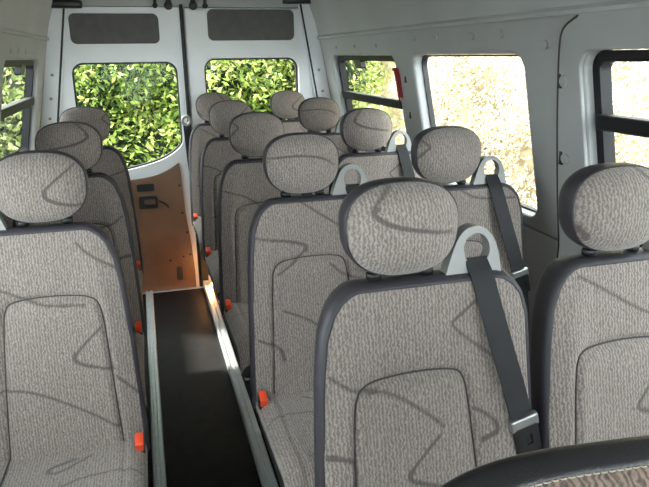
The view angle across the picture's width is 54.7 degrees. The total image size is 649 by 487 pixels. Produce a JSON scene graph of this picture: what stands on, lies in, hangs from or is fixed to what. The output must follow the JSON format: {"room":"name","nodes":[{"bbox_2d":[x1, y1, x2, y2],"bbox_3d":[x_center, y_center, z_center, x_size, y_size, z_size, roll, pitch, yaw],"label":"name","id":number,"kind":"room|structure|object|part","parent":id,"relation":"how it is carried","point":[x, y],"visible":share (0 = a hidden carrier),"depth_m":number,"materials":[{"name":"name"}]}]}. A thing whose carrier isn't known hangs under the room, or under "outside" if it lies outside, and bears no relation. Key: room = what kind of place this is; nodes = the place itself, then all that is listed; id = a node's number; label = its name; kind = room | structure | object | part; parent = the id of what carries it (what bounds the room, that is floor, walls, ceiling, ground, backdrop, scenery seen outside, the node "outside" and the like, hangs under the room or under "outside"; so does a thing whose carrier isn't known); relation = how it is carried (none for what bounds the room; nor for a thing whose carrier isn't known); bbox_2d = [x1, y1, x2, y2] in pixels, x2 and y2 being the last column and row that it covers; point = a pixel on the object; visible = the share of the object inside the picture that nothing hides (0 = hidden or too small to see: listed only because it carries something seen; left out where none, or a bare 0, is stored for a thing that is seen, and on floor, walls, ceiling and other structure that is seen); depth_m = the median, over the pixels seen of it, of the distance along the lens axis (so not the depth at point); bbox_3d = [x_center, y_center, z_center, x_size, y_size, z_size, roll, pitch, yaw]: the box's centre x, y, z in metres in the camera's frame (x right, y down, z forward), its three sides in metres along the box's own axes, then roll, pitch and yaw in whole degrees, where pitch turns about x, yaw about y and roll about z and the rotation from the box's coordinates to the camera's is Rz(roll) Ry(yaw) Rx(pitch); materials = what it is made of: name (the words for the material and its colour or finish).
{"room":"vehicle interior","nodes":[
{"label":"vehicle interior","id":0,"kind":"room"},
{"bbox_2d":[0,32,46,150],"bbox_3d":[-1.023,0.342,1.532,0.212,1.725,5.500,-5,17,-15],"label":"wall","id":1,"kind":"structure","parent":0,"point":[12,47],"depth_m":3.43,"materials":[{"name":"white plastic"}]},
{"bbox_2d":[1,60,33,151],"bbox_3d":[-1.572,-0.638,3.146,0.150,0.540,1.043,-5,17,-15],"label":"window","id":2,"kind":"structure","parent":1,"relation":"in","point":[24,104],"depth_m":3.53,"materials":[{"name":"black plastic"}]},
{"bbox_2d":[81,0,297,7],"bbox_3d":[-0.872,-1.605,3.946,1.572,0.225,0.090,-5,17,-15],"label":"wall","id":3,"kind":"structure","parent":0,"point":[86,3],"depth_m":3.95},
{"bbox_2d":[40,8,65,128],"bbox_3d":[-1.656,-0.496,3.970,0.279,1.937,0.030,-5,17,-15],"label":"trim","id":4,"kind":"structure","parent":3,"relation":"attached to","point":[54,60],"depth_m":3.80,"materials":[{"name":"white paint"}]},
{"bbox_2d":[51,0,82,7],"bbox_3d":[-1.534,-1.411,3.696,0.200,0.045,0.070,-5,17,-15],"label":"trim","id":5,"kind":"structure","parent":3,"relation":"attached to","point":[55,3],"depth_m":3.67,"materials":[{"name":"black plastic"}]},
{"bbox_2d":[61,0,202,292],"bbox_3d":[-1.299,-0.555,4.096,0.870,1.970,0.121,-5,17,-15],"label":"door","id":6,"kind":"structure","parent":3,"relation":"in","point":[170,248],"depth_m":4.08,"materials":[{"name":"white paint"}]},
{"bbox_3d":[-1.289,-1.322,3.860,0.525,0.177,0.020,-5,17,-15],"label":"panel","id":7,"kind":"part","parent":6,"relation":"part of","materials":[{"name":"grey plastic"}]},
{"bbox_2d":[183,0,313,285],"bbox_3d":[-0.434,-0.640,4.340,0.934,1.970,0.103,-5,17,-15],"label":"door","id":8,"kind":"structure","parent":3,"relation":"in","point":[211,34],"depth_m":4.08,"materials":[{"name":"white paint"}]},
{"bbox_3d":[-0.476,-1.419,4.075,0.565,0.190,0.020,-5,17,-15],"label":"panel","id":9,"kind":"part","parent":8,"relation":"part of","materials":[{"name":"grey plastic"}]},
{"bbox_2d":[282,0,310,3],"bbox_3d":[-0.170,-1.572,4.057,0.200,0.040,0.070,-5,17,-15],"label":"trim","id":10,"kind":"structure","parent":3,"relation":"attached to","point":[283,1],"depth_m":4.03,"materials":[{"name":"black plastic"}]},
{"bbox_2d":[298,4,335,131],"bbox_3d":[-0.026,-0.650,4.414,0.279,1.937,0.030,-5,17,-15],"label":"trim","id":11,"kind":"structure","parent":3,"relation":"attached to","point":[312,44],"depth_m":4.21,"materials":[{"name":"white paint"}]},
{"bbox_2d":[181,115,208,280],"bbox_3d":[-0.867,-0.282,4.202,0.106,1.136,0.023,-5,17,-15],"label":"belt","id":12,"kind":"object","parent":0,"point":[186,126],"visible":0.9,"depth_m":4.08,"materials":[{"name":"grey fabric"}]},
{"bbox_2d":[143,288,280,486],"bbox_3d":[-0.064,1.065,1.907,1.980,0.100,5.265,-5,17,-15],"label":"floor","id":13,"kind":"structure","parent":0,"point":[206,443],"depth_m":2.87,"materials":[{"name":"black rubber"}]},
{"bbox_2d":[0,121,147,408],"bbox_3d":[-0.866,0.268,2.156,0.467,1.302,0.649,-5,17,-15],"label":"passenger seat","id":14,"kind":"object","parent":13,"relation":"on","point":[105,207],"visible":0.2,"depth_m":2.27,"materials":[{"name":"fabric"}]},
{"bbox_3d":[-0.912,0.068,2.265,0.439,0.593,0.137,-5,17,-15],"label":"backrest","id":15,"kind":"part","parent":14,"relation":"part of","materials":[{"name":"fabric"}]},
{"bbox_3d":[-0.925,0.056,2.311,0.461,0.613,0.196,-5,17,-15],"label":"trim","id":16,"kind":"part","parent":14,"relation":"part of","materials":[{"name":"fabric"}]},
{"bbox_2d":[133,326,147,408],"bbox_3d":[-0.845,0.415,2.118,0.460,0.124,0.485,-5,17,-15],"label":"cushion","id":17,"kind":"object","parent":14,"relation":"on","point":[140,331],"depth_m":2.16,"materials":[{"name":"fabric"}]},
{"bbox_2d":[0,150,149,486],"bbox_3d":[-0.659,0.473,1.467,0.467,1.302,0.649,-5,17,-15],"label":"passenger seat","id":18,"kind":"object","parent":13,"relation":"on","point":[73,408],"visible":1,"depth_m":1.57,"materials":[{"name":"fabric"}]},
{"bbox_3d":[-0.705,0.273,1.577,0.439,0.593,0.137,-5,17,-15],"label":"backrest","id":19,"kind":"part","parent":18,"relation":"part of","materials":[{"name":"fabric"}]},
{"bbox_2d":[0,438,147,486],"bbox_3d":[-0.638,0.620,1.429,0.460,0.124,0.485,-5,17,-15],"label":"cushion","id":20,"kind":"object","parent":18,"relation":"on","point":[45,462],"depth_m":1.56,"materials":[{"name":"fabric"}]},
{"bbox_3d":[-0.718,0.260,1.622,0.461,0.613,0.196,-5,17,-15],"label":"trim","id":21,"kind":"part","parent":18,"relation":"part of","materials":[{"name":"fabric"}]},
{"bbox_2d":[59,106,144,317],"bbox_3d":[-1.073,0.063,2.845,0.467,1.302,0.649,-5,17,-15],"label":"passenger seat","id":22,"kind":"object","parent":13,"relation":"on","point":[112,163],"visible":0.1,"depth_m":2.96,"materials":[{"name":"fabric"}]},
{"bbox_3d":[-1.119,-0.137,2.954,0.439,0.593,0.137,-5,17,-15],"label":"backrest","id":23,"kind":"part","parent":22,"relation":"part of","materials":[{"name":"fabric"}]},
{"bbox_3d":[-1.132,-0.149,3.000,0.461,0.613,0.196,-5,17,-15],"label":"trim","id":24,"kind":"part","parent":22,"relation":"part of","materials":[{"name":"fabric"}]},
{"bbox_2d":[138,269,144,317],"bbox_3d":[-1.052,0.210,2.807,0.460,0.124,0.485,-5,17,-15],"label":"cushion","id":25,"kind":"object","parent":22,"relation":"on","point":[140,271],"depth_m":2.85,"materials":[{"name":"fabric"}]},
{"bbox_2d":[146,290,166,486],"bbox_3d":[-0.641,0.845,2.426,0.046,0.036,3.760,-5,17,-15],"label":"rail","id":26,"kind":"object","parent":13,"relation":"on","point":[158,456],"visible":1,"depth_m":2.81,"materials":[{"name":"metal"}]},
{"bbox_2d":[143,286,203,293],"bbox_3d":[-0.802,0.312,4.357,1.800,0.066,0.100,-5,17,-15],"label":"trim","id":27,"kind":"structure","parent":13,"relation":"on","point":[200,286],"depth_m":4.25,"materials":[{"name":"metal"}]},
{"bbox_2d":[189,92,230,315],"bbox_3d":[-0.575,-0.244,3.842,0.467,1.302,0.649,-5,17,-15],"label":"passenger seat","id":28,"kind":"object","parent":13,"relation":"on","point":[201,133],"visible":0.19,"depth_m":3.89,"materials":[{"name":"fabric"}]},
{"bbox_2d":[193,216,201,250],"bbox_3d":[-0.548,-0.097,3.805,0.460,0.124,0.485,-5,17,-15],"label":"cushion","id":29,"kind":"object","parent":28,"relation":"on","point":[196,219],"depth_m":3.72,"materials":[{"name":"fabric"}]},
{"bbox_3d":[-0.640,-0.456,3.995,0.461,0.613,0.196,-5,17,-15],"label":"trim","id":30,"kind":"part","parent":28,"relation":"part of","materials":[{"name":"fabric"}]},
{"bbox_3d":[-0.626,-0.443,3.949,0.439,0.593,0.137,-5,17,-15],"label":"backrest","id":31,"kind":"part","parent":28,"relation":"part of","materials":[{"name":"fabric"}]},
{"bbox_2d":[200,100,262,380],"bbox_3d":[-0.368,-0.039,3.153,0.467,1.302,0.649,-5,17,-15],"label":"passenger seat","id":32,"kind":"object","parent":13,"relation":"on","point":[217,152],"visible":0.24,"depth_m":3.20,"materials":[{"name":"fabric"}]},
{"bbox_2d":[205,250,219,296],"bbox_3d":[-0.341,0.108,3.116,0.460,0.124,0.485,-5,17,-15],"label":"cushion","id":33,"kind":"object","parent":32,"relation":"on","point":[211,256],"depth_m":3.02,"materials":[{"name":"fabric"}]},
{"bbox_3d":[-0.433,-0.251,3.306,0.461,0.613,0.196,-5,17,-15],"label":"trim","id":34,"kind":"part","parent":32,"relation":"part of","materials":[{"name":"fabric"}]},
{"bbox_3d":[-0.420,-0.238,3.260,0.439,0.593,0.137,-5,17,-15],"label":"backrest","id":35,"kind":"part","parent":32,"relation":"part of","materials":[{"name":"fabric"}]},
{"bbox_2d":[204,284,278,486],"bbox_3d":[-0.271,0.810,2.526,0.052,0.036,3.760,-5,17,-15],"label":"rail","id":36,"kind":"object","parent":13,"relation":"on","point":[265,471],"visible":1,"depth_m":2.82,"materials":[{"name":"metal"}]},
{"bbox_2d":[217,112,315,377],"bbox_3d":[-0.162,0.166,2.464,0.467,1.302,0.649,-5,17,-15],"label":"passenger seat","id":37,"kind":"object","parent":13,"relation":"on","point":[243,185],"visible":0.32,"depth_m":2.52,"materials":[{"name":"fabric"}]},
{"bbox_2d":[224,302,249,375],"bbox_3d":[-0.134,0.313,2.427,0.460,0.124,0.485,-5,17,-15],"label":"cushion","id":38,"kind":"object","parent":37,"relation":"on","point":[235,313],"depth_m":2.31,"materials":[{"name":"fabric"}]},
{"bbox_2d":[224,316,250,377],"bbox_3d":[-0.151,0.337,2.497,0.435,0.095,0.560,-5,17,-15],"label":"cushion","id":39,"kind":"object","parent":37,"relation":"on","point":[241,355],"depth_m":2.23,"materials":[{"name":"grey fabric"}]},
{"bbox_3d":[-0.227,-0.046,2.617,0.461,0.613,0.196,-5,17,-15],"label":"trim","id":40,"kind":"part","parent":37,"relation":"part of","materials":[{"name":"fabric"}]},
{"bbox_3d":[-0.213,-0.033,2.571,0.439,0.593,0.137,-5,17,-15],"label":"backrest","id":41,"kind":"part","parent":37,"relation":"part of","materials":[{"name":"fabric"}]},
{"bbox_2d":[270,90,325,133],"bbox_3d":[-0.124,-0.286,3.965,0.467,1.302,0.649,-5,17,-15],"label":"passenger seat","id":42,"kind":"object","parent":13,"relation":"on","point":[284,104],"visible":0.16,"depth_m":3.99,"materials":[{"name":"fabric"}]},
{"bbox_3d":[-0.189,-0.498,4.118,0.461,0.613,0.196,-5,17,-15],"label":"trim","id":43,"kind":"part","parent":42,"relation":"part of","materials":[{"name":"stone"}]},
{"bbox_3d":[-0.175,-0.486,4.072,0.439,0.593,0.137,-5,17,-15],"label":"backrest","id":44,"kind":"part","parent":42,"relation":"part of","materials":[{"name":"fabric"}]},
{"bbox_2d":[248,132,387,486],"bbox_3d":[0.045,0.371,1.775,0.467,1.302,0.649,-5,17,-15],"label":"passenger seat","id":45,"kind":"object","parent":13,"relation":"on","point":[297,257],"visible":0.6,"depth_m":1.83,"materials":[{"name":"fabric"}]},
{"bbox_2d":[256,390,314,486],"bbox_3d":[0.073,0.518,1.738,0.460,0.124,0.485,-5,17,-15],"label":"cushion","id":46,"kind":"object","parent":45,"relation":"on","point":[285,417],"depth_m":1.67,"materials":[{"name":"fabric"}]},
{"bbox_3d":[-0.020,0.159,1.928,0.461,0.613,0.196,-5,17,-15],"label":"trim","id":47,"kind":"part","parent":45,"relation":"part of","materials":[{"name":"fabric"}]},
{"bbox_3d":[-0.006,0.172,1.882,0.439,0.593,0.137,-5,17,-15],"label":"backrest","id":48,"kind":"part","parent":45,"relation":"part of","materials":[{"name":"fabric"}]},
{"bbox_2d":[298,97,366,193],"bbox_3d":[0.083,-0.082,3.276,0.467,1.302,0.649,-5,17,-15],"label":"passenger seat","id":49,"kind":"object","parent":13,"relation":"on","point":[315,113],"visible":0.16,"depth_m":3.31,"materials":[{"name":"fabric"}]},
{"bbox_3d":[0.018,-0.293,3.429,0.461,0.613,0.196,-5,17,-15],"label":"trim","id":50,"kind":"part","parent":49,"relation":"part of","materials":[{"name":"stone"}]},
{"bbox_3d":[0.032,-0.281,3.383,0.439,0.593,0.137,-5,17,-15],"label":"backrest","id":51,"kind":"part","parent":49,"relation":"part of","materials":[{"name":"fabric"}]},
{"bbox_2d":[329,108,420,193],"bbox_3d":[0.290,0.123,2.587,0.467,1.302,0.649,-5,17,-15],"label":"passenger seat","id":52,"kind":"object","parent":13,"relation":"on","point":[362,129],"visible":0.22,"depth_m":2.64,"materials":[{"name":"fabric"}]},
{"bbox_3d":[0.225,-0.088,2.740,0.461,0.613,0.196,-5,17,-15],"label":"trim","id":53,"kind":"part","parent":52,"relation":"part of","materials":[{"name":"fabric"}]},
{"bbox_3d":[0.239,-0.076,2.694,0.439,0.593,0.137,-5,17,-15],"label":"backrest","id":54,"kind":"part","parent":52,"relation":"part of","materials":[{"name":"fabric"}]},
{"bbox_2d":[313,177,540,486],"bbox_3d":[0.252,0.576,1.086,0.467,1.302,0.649,-5,17,-15],"label":"passenger seat","id":55,"kind":"object","parent":13,"relation":"on","point":[421,378],"visible":0.96,"depth_m":1.16,"materials":[{"name":"fabric"}]},
{"bbox_3d":[0.187,0.364,1.239,0.461,0.613,0.196,-5,17,-15],"label":"trim","id":56,"kind":"part","parent":55,"relation":"part of","materials":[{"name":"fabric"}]},
{"bbox_3d":[0.201,0.377,1.193,0.439,0.593,0.137,-5,17,-15],"label":"backrest","id":57,"kind":"part","parent":55,"relation":"part of","materials":[{"name":"fabric"}]},
{"bbox_2d":[411,125,529,330],"bbox_3d":[0.497,0.328,1.897,0.467,1.302,0.649,-5,17,-15],"label":"passenger seat","id":58,"kind":"object","parent":13,"relation":"on","point":[449,153],"visible":0.27,"depth_m":2.00,"materials":[{"name":"fabric"}]},
{"bbox_3d":[0.446,0.129,2.005,0.439,0.593,0.137,-5,17,-15],"label":"backrest","id":59,"kind":"part","parent":58,"relation":"part of","materials":[{"name":"fabric"}]},
{"bbox_3d":[0.432,0.117,2.051,0.461,0.613,0.196,-5,17,-15],"label":"trim","id":60,"kind":"part","parent":58,"relation":"part of","materials":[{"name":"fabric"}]},
{"bbox_2d":[440,435,648,486],"bbox_3d":[0.375,0.806,0.492,0.569,1.202,0.576,-5,17,-15],"label":"seat","id":61,"kind":"object","parent":13,"relation":"on","point":[621,462],"visible":1,"depth_m":0.51,"materials":[{"name":"black leather"}]},
{"bbox_3d":[0.309,0.544,0.574,0.510,0.723,0.134,-5,17,-15],"label":"backrest","id":62,"kind":"part","parent":61,"relation":"part of","materials":[{"name":"fabric"}]},
{"bbox_2d":[530,162,648,449],"bbox_3d":[0.704,0.533,1.208,0.467,1.302,0.649,-5,17,-15],"label":"passenger seat","id":63,"kind":"object","parent":13,"relation":"on","point":[589,332],"visible":0.89,"depth_m":1.26,"materials":[{"name":"fabric"}]},
{"bbox_3d":[0.653,0.334,1.316,0.439,0.593,0.137,-5,17,-15],"label":"backrest","id":64,"kind":"part","parent":63,"relation":"part of","materials":[{"name":"fabric"}]},
{"bbox_2d":[0,0,648,40],"bbox_3d":[-0.120,-0.791,1.466,1.830,0.471,5.500,-5,17,-15],"label":"ceiling","id":65,"kind":"structure","parent":0,"point":[26,18],"depth_m":2.70,"materials":[{"name":"white plastic"}]},
{"bbox_2d":[319,13,619,353],"bbox_3d":[0.808,0.168,2.030,0.216,1.725,5.500,-5,17,-15],"label":"wall","id":66,"kind":"structure","parent":0,"point":[535,41],"depth_m":2.21,"materials":[{"name":"grey plastic"}]},
{"bbox_2d":[337,55,402,150],"bbox_3d":[0.292,-0.814,3.653,0.150,0.540,1.043,-5,17,-15],"label":"window","id":67,"kind":"structure","parent":66,"relation":"in","point":[359,60],"depth_m":3.67,"materials":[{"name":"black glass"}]},
{"bbox_2d":[392,68,402,100],"bbox_3d":[0.360,-0.782,3.083,0.052,0.160,0.036,-5,17,-15],"label":"hammer","id":68,"kind":"object","parent":66,"relation":"attached to","point":[396,70],"visible":1,"depth_m":3.07,"materials":[{"name":"red plastic"}]},
{"bbox_3d":[0.358,-0.776,3.085,0.042,0.148,0.011,-5,17,-15],"label":"handle","id":69,"kind":"part","parent":68,"relation":"part of","materials":[{"name":"red plastic"}]},
{"bbox_2d":[422,54,536,211],"bbox_3d":[0.631,-0.480,2.565,0.136,0.560,0.888,-5,17,-15],"label":"window","id":70,"kind":"structure","parent":66,"relation":"in","point":[425,57],"depth_m":2.89,"materials":[{"name":"black rubber"}]},
{"bbox_2d":[556,6,648,258],"bbox_3d":[0.917,-0.019,1.404,0.158,1.002,1.389,-5,17,-15],"label":"trim","id":71,"kind":"structure","parent":66,"relation":"attached to","point":[625,28],"depth_m":1.80,"materials":[{"name":"grey plastic"}]},
{"bbox_2d":[593,49,648,247],"bbox_3d":[0.958,-0.158,1.430,0.152,0.550,0.950,-5,17,-15],"label":"window","id":72,"kind":"structure","parent":66,"relation":"in","point":[607,123],"depth_m":1.77,"materials":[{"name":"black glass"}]},
{"label":"outside","id":73,"kind":"structure","parent":0,"visible":0},
{"bbox_3d":[0.158,1.125,3.639,30.000,0.020,34.000,-5,17,-15],"label":"ground","id":74,"kind":"structure","parent":73,"visible":0},
{"bbox_2d":[0,67,25,158],"bbox_3d":[-4.711,-1.607,7.352,4.562,4.038,1.569,-5,17,-15],"label":"hedge","id":75,"kind":"object","parent":74,"relation":"on","point":[10,127],"visible":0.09,"depth_m":7.59,"materials":[{"name":"green plant"}]},
{"bbox_2d":[6,55,384,166],"bbox_3d":[-1.166,-1.441,6.398,3.899,3.999,1.578,-5,17,-15],"label":"hedge","id":76,"kind":"object","parent":74,"relation":"on","point":[140,101],"visible":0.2,"depth_m":6.25,"materials":[{"name":"green plant"}]},
{"bbox_2d":[355,58,436,144],"bbox_3d":[0.315,-3.108,11.483,1.624,4.503,5.196,-5,17,-15],"label":"hedge","id":77,"kind":"object","parent":74,"relation":"on","point":[385,84],"visible":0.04,"depth_m":9.82,"materials":[{"name":"green plant"}]},
{"bbox_2d":[382,49,648,207],"bbox_3d":[2.046,-1.361,5.505,1.543,4.352,7.035,-5,17,-15],"label":"hedge","id":78,"kind":"object","parent":74,"relation":"on","point":[486,96],"visible":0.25,"depth_m":6.22,"materials":[{"name":"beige plant"}]}
]}

